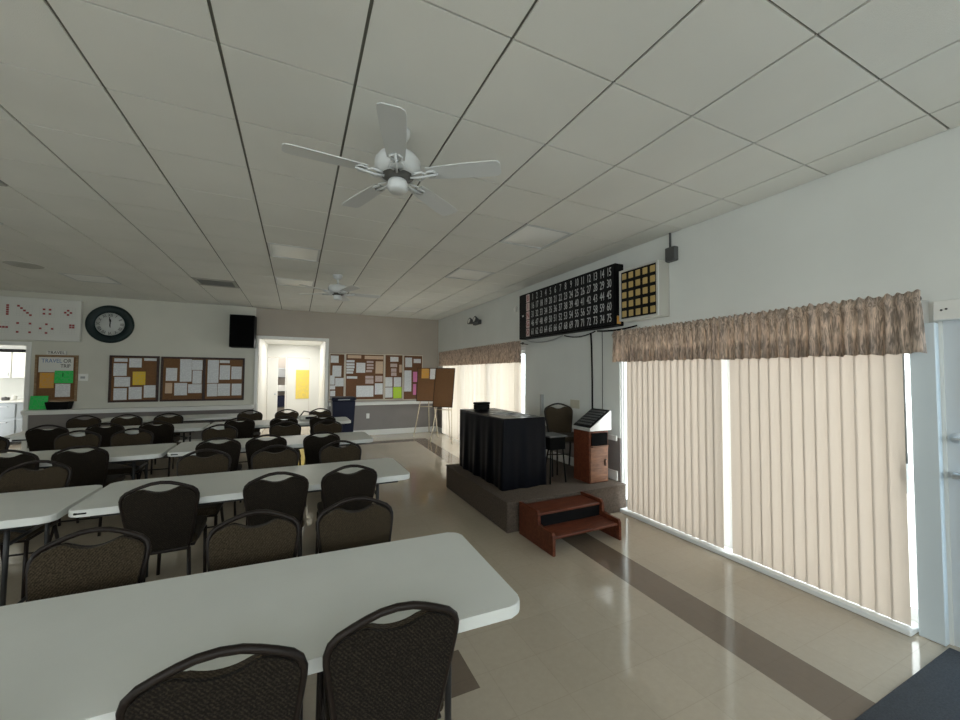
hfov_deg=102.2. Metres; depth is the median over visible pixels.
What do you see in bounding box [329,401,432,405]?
trim
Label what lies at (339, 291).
ceiling fan
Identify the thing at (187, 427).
folding table
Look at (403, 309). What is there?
diffuser
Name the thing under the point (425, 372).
notice sheet
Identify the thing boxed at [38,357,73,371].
notice sheet
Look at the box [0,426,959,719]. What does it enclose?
floor
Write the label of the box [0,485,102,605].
folding table
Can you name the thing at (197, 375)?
notice sheet
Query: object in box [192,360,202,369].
notice sheet
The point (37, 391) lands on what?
board
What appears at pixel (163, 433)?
banquet chair
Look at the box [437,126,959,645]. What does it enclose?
wall
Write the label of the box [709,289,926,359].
valance curtain
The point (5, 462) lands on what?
banquet chair
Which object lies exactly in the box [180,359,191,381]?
notice sheet
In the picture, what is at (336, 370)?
notice sheet
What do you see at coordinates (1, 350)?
tray
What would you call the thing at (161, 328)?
wall
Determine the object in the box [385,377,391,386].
notice sheet
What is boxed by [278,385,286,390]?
storage box
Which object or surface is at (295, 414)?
banquet chair
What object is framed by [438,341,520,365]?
valance curtain
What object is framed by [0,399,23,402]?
countertop
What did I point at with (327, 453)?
banquet chair
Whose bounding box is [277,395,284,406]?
storage box
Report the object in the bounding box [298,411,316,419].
shoulder bag
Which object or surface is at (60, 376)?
notice sheet
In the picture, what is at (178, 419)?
banquet chair
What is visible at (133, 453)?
folding table
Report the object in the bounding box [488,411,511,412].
paper sheet
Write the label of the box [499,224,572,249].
recessed light
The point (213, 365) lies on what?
notice sheet
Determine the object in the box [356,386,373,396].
notice sheet
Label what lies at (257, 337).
trim
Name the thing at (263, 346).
wall
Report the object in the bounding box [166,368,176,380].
notice sheet
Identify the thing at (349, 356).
notice sheet
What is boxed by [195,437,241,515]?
banquet chair
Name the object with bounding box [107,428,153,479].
banquet chair
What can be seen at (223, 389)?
notice sheet
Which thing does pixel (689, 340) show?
valance curtain
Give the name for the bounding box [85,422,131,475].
banquet chair
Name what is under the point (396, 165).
ceiling fan
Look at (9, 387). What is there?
wall
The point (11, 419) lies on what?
cabinet
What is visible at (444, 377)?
display board
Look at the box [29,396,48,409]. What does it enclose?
sheet
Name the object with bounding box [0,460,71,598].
banquet chair
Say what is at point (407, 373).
notice sheet
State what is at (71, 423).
banquet chair
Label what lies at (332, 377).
notice sheet
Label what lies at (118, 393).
notice sheet
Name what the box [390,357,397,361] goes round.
notice sheet
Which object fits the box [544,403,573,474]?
banquet chair
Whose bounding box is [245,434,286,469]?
banquet chair
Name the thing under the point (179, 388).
notice sheet
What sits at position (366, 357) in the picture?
notice sheet
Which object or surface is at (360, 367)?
notice sheet
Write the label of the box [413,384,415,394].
notice sheet
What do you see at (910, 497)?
patio
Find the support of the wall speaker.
attached to the wall at (161, 328)
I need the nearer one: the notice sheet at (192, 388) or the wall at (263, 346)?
the notice sheet at (192, 388)
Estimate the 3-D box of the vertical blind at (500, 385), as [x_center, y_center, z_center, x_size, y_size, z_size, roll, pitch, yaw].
[-0.140,0.936,8.577,0.087,1.900,4.000,1,-2,-25]
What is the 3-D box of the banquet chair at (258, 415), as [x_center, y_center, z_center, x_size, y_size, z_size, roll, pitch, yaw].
[-4.332,1.405,7.241,0.430,0.900,0.552,1,-2,-25]
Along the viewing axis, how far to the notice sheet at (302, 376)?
12.34 m
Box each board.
[0,296,82,341]
[33,355,78,401]
[108,355,159,402]
[160,357,244,401]
[328,353,344,400]
[344,353,384,399]
[384,354,402,399]
[403,355,422,399]
[416,368,435,400]
[432,368,454,407]
[519,263,623,339]
[619,259,668,321]
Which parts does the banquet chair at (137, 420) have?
backrest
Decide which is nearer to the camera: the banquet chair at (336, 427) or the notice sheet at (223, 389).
the banquet chair at (336, 427)
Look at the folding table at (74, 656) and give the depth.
1.41 m
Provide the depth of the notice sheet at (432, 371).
10.21 m
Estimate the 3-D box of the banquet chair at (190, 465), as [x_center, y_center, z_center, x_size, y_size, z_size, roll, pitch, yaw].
[-2.496,1.278,3.421,0.430,0.900,0.552,1,-2,-24]
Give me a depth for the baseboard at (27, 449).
8.48 m
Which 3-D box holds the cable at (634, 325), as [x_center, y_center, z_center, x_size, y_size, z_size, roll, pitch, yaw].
[1.692,-0.384,4.828,0.017,0.040,0.662,1,-2,-25]
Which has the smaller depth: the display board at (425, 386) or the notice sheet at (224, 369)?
the notice sheet at (224, 369)
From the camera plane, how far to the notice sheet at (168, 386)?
8.36 m
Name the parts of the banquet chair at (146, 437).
seat, backrest, frame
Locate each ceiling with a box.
[0,0,959,319]
[263,339,322,345]
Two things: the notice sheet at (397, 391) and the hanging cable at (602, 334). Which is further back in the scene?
the notice sheet at (397, 391)
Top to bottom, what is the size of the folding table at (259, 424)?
0.738 m
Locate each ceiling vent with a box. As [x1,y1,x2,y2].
[3,261,44,268]
[192,277,238,287]
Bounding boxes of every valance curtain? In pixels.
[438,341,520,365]
[612,318,710,361]
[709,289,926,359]
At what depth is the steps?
3.83 m
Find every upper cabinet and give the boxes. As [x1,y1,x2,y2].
[0,352,12,377]
[12,352,25,377]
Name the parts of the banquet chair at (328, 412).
backrest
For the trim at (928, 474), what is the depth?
2.41 m
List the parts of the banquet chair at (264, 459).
backrest, frame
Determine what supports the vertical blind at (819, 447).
attached to the window at (725, 366)
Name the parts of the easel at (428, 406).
leg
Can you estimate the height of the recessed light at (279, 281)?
0.025 m
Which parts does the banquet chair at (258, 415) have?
backrest, seat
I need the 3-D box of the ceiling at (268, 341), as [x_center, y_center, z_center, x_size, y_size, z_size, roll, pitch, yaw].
[-5.263,-0.568,10.971,1.670,0.100,3.110,1,-2,-25]
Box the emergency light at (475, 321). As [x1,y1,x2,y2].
[467,316,480,325]
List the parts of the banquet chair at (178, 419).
backrest, frame, seat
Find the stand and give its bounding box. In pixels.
[546,432,566,483]
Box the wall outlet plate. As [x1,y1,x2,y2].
[570,399,579,408]
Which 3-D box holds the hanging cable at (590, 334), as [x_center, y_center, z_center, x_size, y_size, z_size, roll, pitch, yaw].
[1.510,0.145,5.245,0.024,1.031,0.042,2,-3,-42]
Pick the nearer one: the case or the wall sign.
the case
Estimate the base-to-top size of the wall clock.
0.780 m
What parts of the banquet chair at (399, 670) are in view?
leg, seat, backrest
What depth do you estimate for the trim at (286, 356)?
12.36 m
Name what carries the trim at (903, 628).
attached to the wall at (889, 222)
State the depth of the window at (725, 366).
3.65 m
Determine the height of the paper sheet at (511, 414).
0.002 m
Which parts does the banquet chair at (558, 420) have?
leg, backrest, frame, seat, leg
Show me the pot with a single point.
(2, 398)
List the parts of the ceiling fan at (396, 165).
blade, blade, blade, blade, blade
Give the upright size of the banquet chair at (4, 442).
0.900 m
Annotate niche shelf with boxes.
[591,445,608,447]
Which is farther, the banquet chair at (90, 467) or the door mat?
the banquet chair at (90, 467)
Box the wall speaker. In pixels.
[229,314,256,347]
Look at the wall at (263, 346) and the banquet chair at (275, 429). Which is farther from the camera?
the wall at (263, 346)
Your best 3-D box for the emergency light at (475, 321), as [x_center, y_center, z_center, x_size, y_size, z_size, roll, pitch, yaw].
[-0.117,-0.866,8.548,0.195,0.170,0.440,1,-2,-25]
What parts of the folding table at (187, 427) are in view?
under rail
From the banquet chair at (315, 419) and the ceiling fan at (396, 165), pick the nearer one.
the ceiling fan at (396, 165)
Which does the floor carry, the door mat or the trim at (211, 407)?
the door mat
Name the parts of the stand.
leg, leg, leg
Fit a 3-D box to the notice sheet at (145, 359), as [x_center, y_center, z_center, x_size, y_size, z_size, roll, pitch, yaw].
[-7.009,-0.009,8.242,0.210,0.053,0.002,2,-2,-25]
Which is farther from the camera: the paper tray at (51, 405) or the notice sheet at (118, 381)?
the notice sheet at (118, 381)
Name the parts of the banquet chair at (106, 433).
panel, frame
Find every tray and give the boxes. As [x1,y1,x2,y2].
[0,349,25,351]
[44,401,73,409]
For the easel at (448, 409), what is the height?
1.452 m
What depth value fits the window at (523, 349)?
6.82 m
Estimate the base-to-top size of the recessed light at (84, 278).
0.025 m
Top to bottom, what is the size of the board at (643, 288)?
0.595 m
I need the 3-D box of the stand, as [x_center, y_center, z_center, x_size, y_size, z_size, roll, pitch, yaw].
[0.881,1.199,4.780,0.260,0.568,0.300,1,-2,-25]
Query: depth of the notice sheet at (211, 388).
8.70 m
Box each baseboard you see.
[26,439,201,451]
[353,426,437,434]
[437,427,617,480]
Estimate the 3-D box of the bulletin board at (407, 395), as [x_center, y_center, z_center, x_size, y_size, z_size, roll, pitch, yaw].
[-1.847,0.480,10.674,0.550,1.230,0.036,1,-2,-25]
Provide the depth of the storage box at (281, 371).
12.51 m
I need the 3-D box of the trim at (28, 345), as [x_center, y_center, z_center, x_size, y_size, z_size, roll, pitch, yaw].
[-9.201,0.729,7.201,1.170,2.180,0.025,1,-2,-25]
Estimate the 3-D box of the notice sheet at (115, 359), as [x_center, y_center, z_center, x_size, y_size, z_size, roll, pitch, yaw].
[-7.450,0.000,8.041,0.212,0.070,0.002,2,-3,-25]
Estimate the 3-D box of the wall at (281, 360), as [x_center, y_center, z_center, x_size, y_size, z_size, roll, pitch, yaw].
[-6.180,0.786,12.601,2.800,2.500,0.700,1,-2,-25]
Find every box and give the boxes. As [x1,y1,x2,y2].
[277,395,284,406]
[278,368,284,376]
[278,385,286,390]
[665,233,677,262]
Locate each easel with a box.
[413,401,437,436]
[430,407,451,443]
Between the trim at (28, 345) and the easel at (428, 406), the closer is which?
the trim at (28, 345)
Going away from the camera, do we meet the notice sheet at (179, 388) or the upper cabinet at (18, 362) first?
the notice sheet at (179, 388)
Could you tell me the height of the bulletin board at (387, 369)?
1.215 m
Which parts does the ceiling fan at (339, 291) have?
blade, blade, blade, blade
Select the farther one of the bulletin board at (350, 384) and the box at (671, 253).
the bulletin board at (350, 384)
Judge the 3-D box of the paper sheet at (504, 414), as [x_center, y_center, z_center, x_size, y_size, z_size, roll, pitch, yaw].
[0.287,0.682,4.893,0.200,0.002,0.280,2,-3,-42]
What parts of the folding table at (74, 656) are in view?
leg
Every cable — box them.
[526,335,562,342]
[564,331,595,337]
[590,334,592,407]
[597,325,636,331]
[602,334,602,408]
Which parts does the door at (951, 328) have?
handle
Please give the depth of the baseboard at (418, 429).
10.45 m
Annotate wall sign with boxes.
[46,351,66,354]
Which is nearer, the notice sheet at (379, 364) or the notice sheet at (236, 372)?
the notice sheet at (236, 372)
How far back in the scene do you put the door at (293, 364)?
12.26 m
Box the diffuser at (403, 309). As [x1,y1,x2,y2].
[396,307,420,311]
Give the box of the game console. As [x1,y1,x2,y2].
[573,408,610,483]
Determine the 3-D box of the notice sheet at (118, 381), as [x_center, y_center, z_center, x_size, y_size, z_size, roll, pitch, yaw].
[-7.420,0.453,8.037,0.253,0.200,0.002,1,-2,-25]
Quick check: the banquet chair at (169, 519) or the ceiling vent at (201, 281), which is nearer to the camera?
the banquet chair at (169, 519)
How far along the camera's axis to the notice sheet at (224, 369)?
8.81 m
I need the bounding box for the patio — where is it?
[521,396,917,606]
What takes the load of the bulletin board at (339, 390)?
attached to the wall at (161, 328)
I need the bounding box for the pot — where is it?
[1,397,9,400]
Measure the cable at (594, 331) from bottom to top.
0.061 m
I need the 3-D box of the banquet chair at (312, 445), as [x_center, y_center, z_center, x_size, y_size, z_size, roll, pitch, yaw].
[-2.058,1.339,5.013,0.430,0.900,0.552,1,-2,-24]
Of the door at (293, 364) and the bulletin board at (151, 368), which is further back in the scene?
the door at (293, 364)
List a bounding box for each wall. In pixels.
[0,290,438,447]
[0,345,25,441]
[257,339,325,432]
[266,357,309,415]
[268,344,318,411]
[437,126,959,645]
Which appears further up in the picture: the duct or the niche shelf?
the duct
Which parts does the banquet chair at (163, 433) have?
leg, frame, panel, leg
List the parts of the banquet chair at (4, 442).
backrest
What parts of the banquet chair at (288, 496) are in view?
backrest, panel, frame, leg, leg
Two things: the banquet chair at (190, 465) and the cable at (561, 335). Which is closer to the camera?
the banquet chair at (190, 465)
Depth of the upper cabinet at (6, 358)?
8.62 m
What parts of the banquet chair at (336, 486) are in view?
leg, seat, frame, panel, backrest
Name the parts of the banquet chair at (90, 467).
leg, panel, frame, leg, seat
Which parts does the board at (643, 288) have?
panel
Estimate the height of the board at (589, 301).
0.763 m
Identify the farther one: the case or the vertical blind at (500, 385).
the vertical blind at (500, 385)
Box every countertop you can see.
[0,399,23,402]
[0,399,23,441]
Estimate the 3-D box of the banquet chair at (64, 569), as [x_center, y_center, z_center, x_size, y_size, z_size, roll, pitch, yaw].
[-1.685,1.216,1.560,0.430,0.900,0.552,1,-2,-25]
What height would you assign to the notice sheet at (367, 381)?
0.113 m
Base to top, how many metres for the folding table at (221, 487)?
0.738 m
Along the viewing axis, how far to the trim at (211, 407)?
7.95 m
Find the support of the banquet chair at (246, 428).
on the floor
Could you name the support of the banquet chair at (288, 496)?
on the floor
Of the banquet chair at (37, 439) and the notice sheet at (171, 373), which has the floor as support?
the banquet chair at (37, 439)
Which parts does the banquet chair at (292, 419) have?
panel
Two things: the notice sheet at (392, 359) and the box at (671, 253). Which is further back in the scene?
the notice sheet at (392, 359)
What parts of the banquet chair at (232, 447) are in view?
panel, frame, leg, seat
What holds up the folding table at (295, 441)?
on the floor
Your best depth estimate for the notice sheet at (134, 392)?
8.12 m
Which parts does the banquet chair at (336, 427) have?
frame, backrest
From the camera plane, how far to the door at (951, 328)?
2.36 m
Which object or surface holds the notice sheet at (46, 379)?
attached to the board at (37, 391)
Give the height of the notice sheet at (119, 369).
0.259 m
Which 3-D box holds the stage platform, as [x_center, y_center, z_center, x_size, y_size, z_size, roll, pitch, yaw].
[0.628,1.653,5.093,1.640,0.315,1.810,1,-2,-25]
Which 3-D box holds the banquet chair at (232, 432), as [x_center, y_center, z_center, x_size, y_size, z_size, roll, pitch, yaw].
[-3.526,1.335,5.168,0.430,0.900,0.552,1,-2,-23]
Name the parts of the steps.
panel, panel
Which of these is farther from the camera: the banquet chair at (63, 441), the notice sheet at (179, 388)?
the notice sheet at (179, 388)
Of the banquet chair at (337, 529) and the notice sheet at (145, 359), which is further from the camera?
the notice sheet at (145, 359)
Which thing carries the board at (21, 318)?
attached to the wall at (161, 328)
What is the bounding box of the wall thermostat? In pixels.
[78,374,87,380]
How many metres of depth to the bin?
8.31 m
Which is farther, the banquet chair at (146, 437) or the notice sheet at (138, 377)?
the notice sheet at (138, 377)
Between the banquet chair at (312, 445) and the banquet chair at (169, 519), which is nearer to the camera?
the banquet chair at (169, 519)
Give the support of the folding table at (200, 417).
on the floor
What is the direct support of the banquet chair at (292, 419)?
on the floor
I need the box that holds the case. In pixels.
[473,402,489,409]
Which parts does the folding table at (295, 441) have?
under rail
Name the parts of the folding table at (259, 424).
under rail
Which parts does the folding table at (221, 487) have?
under rail, leg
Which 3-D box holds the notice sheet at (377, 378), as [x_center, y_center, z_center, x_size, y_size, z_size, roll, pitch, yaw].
[-2.682,0.498,10.276,0.190,0.154,0.002,2,-2,-25]
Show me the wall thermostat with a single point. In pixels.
(81, 377)
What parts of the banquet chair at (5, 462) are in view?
panel, frame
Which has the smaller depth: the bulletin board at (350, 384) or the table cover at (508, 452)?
the table cover at (508, 452)
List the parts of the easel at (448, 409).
leg, leg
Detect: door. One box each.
[266,357,277,419]
[286,358,309,415]
[943,319,959,647]
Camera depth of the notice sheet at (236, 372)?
8.90 m
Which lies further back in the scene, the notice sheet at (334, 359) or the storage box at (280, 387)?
the storage box at (280, 387)
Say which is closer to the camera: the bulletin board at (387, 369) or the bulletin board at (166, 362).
the bulletin board at (166, 362)
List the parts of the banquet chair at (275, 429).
frame, backrest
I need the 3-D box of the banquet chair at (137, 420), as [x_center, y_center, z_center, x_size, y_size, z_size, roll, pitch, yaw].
[-5.917,1.362,6.373,0.430,0.900,0.552,1,-2,-24]
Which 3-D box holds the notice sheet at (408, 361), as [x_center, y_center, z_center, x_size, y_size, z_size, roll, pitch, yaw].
[-1.958,0.065,10.632,0.189,0.260,0.002,1,-2,-25]
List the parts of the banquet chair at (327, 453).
backrest, frame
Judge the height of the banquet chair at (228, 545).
0.900 m
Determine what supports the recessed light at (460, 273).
in the ceiling at (141, 141)
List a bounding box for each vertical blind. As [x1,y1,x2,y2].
[442,356,521,439]
[626,354,910,625]
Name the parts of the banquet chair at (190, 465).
leg, backrest, frame, seat, seat frame, leg, leg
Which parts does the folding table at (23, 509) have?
leg, under rail, leg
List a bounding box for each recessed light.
[59,273,121,284]
[267,243,320,261]
[275,277,314,287]
[445,268,493,280]
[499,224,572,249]
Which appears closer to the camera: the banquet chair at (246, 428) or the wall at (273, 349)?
the banquet chair at (246, 428)
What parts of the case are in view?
lid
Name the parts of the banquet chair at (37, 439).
panel, frame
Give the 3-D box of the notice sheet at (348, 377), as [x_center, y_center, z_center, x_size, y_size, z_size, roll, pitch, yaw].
[-3.297,0.450,9.979,0.261,0.059,0.002,2,-3,-25]
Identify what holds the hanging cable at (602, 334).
attached to the wall at (889, 222)
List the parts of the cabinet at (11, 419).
drawer, drawer, drawer, drawer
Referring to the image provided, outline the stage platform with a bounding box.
[446,458,626,532]
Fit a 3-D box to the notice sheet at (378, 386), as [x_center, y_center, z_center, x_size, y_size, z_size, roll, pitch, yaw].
[-2.681,0.765,10.262,0.206,0.294,0.002,1,-2,-25]
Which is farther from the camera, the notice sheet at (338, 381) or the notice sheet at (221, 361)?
the notice sheet at (338, 381)
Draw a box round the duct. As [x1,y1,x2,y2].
[540,394,543,415]
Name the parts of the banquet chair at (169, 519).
panel, frame, backrest, leg, seat frame, seat, leg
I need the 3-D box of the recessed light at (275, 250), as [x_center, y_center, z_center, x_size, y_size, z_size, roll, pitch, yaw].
[-2.371,-1.363,4.961,0.586,0.025,0.594,1,-2,-25]
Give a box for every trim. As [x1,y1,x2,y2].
[0,341,31,450]
[20,404,253,414]
[253,335,328,412]
[268,355,311,414]
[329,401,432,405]
[545,422,616,440]
[620,507,918,636]
[909,322,949,645]
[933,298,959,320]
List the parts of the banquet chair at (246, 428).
panel, frame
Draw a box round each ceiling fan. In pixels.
[282,102,500,215]
[299,274,379,300]
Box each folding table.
[0,443,176,479]
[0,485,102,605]
[0,532,519,719]
[2,423,209,458]
[68,458,409,577]
[101,413,238,424]
[167,432,372,457]
[207,417,350,429]
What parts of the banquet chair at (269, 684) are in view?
backrest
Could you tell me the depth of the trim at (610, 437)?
4.88 m
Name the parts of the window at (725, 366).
sash, sash, handle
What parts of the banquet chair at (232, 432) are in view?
backrest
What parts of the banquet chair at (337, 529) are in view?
leg, panel, frame, backrest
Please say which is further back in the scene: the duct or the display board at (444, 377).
the display board at (444, 377)
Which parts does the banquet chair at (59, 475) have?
leg, leg, seat frame, seat, backrest, frame, leg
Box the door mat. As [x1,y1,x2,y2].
[855,648,959,719]
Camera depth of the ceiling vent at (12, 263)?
5.55 m
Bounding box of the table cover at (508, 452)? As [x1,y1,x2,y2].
[459,408,546,490]
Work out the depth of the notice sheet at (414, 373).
10.69 m
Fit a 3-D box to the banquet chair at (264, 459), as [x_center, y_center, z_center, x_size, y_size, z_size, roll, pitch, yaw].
[-1.942,1.290,3.649,0.430,0.900,0.552,1,-2,-25]
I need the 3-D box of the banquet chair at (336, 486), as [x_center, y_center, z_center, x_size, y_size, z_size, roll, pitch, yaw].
[-1.134,1.281,3.255,0.430,0.900,0.552,1,-2,-28]
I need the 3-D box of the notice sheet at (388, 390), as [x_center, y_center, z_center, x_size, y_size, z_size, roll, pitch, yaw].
[-2.439,0.869,10.370,0.193,0.271,0.002,1,-2,-25]
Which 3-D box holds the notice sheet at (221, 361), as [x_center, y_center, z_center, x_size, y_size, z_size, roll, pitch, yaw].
[-5.806,0.038,8.813,0.191,0.061,0.002,2,-3,-25]
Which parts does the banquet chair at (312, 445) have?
frame, panel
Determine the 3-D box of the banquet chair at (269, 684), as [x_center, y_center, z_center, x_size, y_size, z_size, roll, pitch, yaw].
[-0.779,1.210,1.218,0.430,0.900,0.552,1,-2,-23]
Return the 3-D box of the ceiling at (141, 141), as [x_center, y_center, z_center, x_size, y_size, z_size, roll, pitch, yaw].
[-2.803,-1.508,2.527,10.220,0.100,14.070,1,-2,-25]
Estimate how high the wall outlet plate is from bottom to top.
0.120 m
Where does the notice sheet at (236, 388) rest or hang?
attached to the bulletin board at (166, 362)
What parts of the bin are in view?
lid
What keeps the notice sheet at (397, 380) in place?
attached to the bulletin board at (387, 369)
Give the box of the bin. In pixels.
[328,396,355,432]
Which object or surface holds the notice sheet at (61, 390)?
attached to the board at (37, 391)
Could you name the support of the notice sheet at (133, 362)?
attached to the bulletin board at (151, 368)
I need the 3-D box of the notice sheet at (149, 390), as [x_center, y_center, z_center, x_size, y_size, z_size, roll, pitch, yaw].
[-7.012,0.666,8.226,0.195,0.258,0.002,1,-2,-25]
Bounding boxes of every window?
[521,347,525,409]
[621,300,928,624]
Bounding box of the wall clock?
[85,305,133,342]
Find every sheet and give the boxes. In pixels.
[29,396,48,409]
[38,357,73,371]
[39,373,53,387]
[54,371,72,382]
[55,384,69,396]
[113,363,126,375]
[113,388,126,399]
[114,358,127,361]
[114,377,129,386]
[128,387,141,398]
[129,358,141,367]
[132,372,145,384]
[144,358,156,360]
[144,385,155,397]
[165,383,171,392]
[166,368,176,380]
[174,383,186,394]
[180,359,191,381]
[188,384,201,392]
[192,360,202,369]
[192,371,201,383]
[207,360,218,382]
[207,384,216,395]
[217,384,229,395]
[219,365,229,379]
[220,360,229,362]
[231,367,241,378]
[232,384,241,394]
[295,370,308,398]
[330,375,334,384]
[331,355,338,362]
[332,366,341,376]
[335,378,343,385]
[347,376,356,378]
[348,355,360,357]
[356,363,364,372]
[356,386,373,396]
[365,356,382,358]
[365,379,373,383]
[375,361,382,373]
[375,376,382,381]
[375,383,382,394]
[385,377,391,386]
[385,387,391,397]
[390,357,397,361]
[393,387,401,397]
[394,377,400,386]
[404,370,410,391]
[405,358,411,366]
[413,372,416,381]
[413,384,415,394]
[421,369,428,377]
[430,369,435,378]
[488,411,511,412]
[490,413,513,415]
[511,414,529,415]
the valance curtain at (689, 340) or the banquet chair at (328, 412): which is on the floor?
the banquet chair at (328, 412)
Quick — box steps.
[519,491,620,556]
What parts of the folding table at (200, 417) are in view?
under rail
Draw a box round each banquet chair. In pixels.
[0,436,9,452]
[0,449,60,540]
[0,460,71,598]
[25,425,68,468]
[25,526,150,601]
[49,445,125,541]
[54,430,101,449]
[66,415,101,427]
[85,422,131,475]
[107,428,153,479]
[110,414,142,426]
[115,643,307,719]
[118,481,206,582]
[138,420,181,478]
[153,413,183,468]
[156,449,231,574]
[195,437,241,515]
[201,424,237,440]
[206,509,300,571]
[224,417,254,462]
[237,410,262,436]
[243,471,308,556]
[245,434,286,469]
[246,445,298,524]
[269,421,300,464]
[270,416,297,426]
[275,409,298,418]
[303,431,339,506]
[309,408,330,433]
[309,414,335,433]
[312,419,341,446]
[315,464,376,553]
[315,496,392,719]
[319,440,361,500]
[320,601,458,719]
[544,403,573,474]
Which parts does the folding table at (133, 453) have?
under rail, leg, leg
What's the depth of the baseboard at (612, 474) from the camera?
5.64 m
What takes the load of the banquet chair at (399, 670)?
on the floor
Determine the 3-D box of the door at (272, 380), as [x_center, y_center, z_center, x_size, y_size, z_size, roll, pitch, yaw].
[-6.417,0.962,11.974,0.285,2.080,0.120,1,-2,-25]

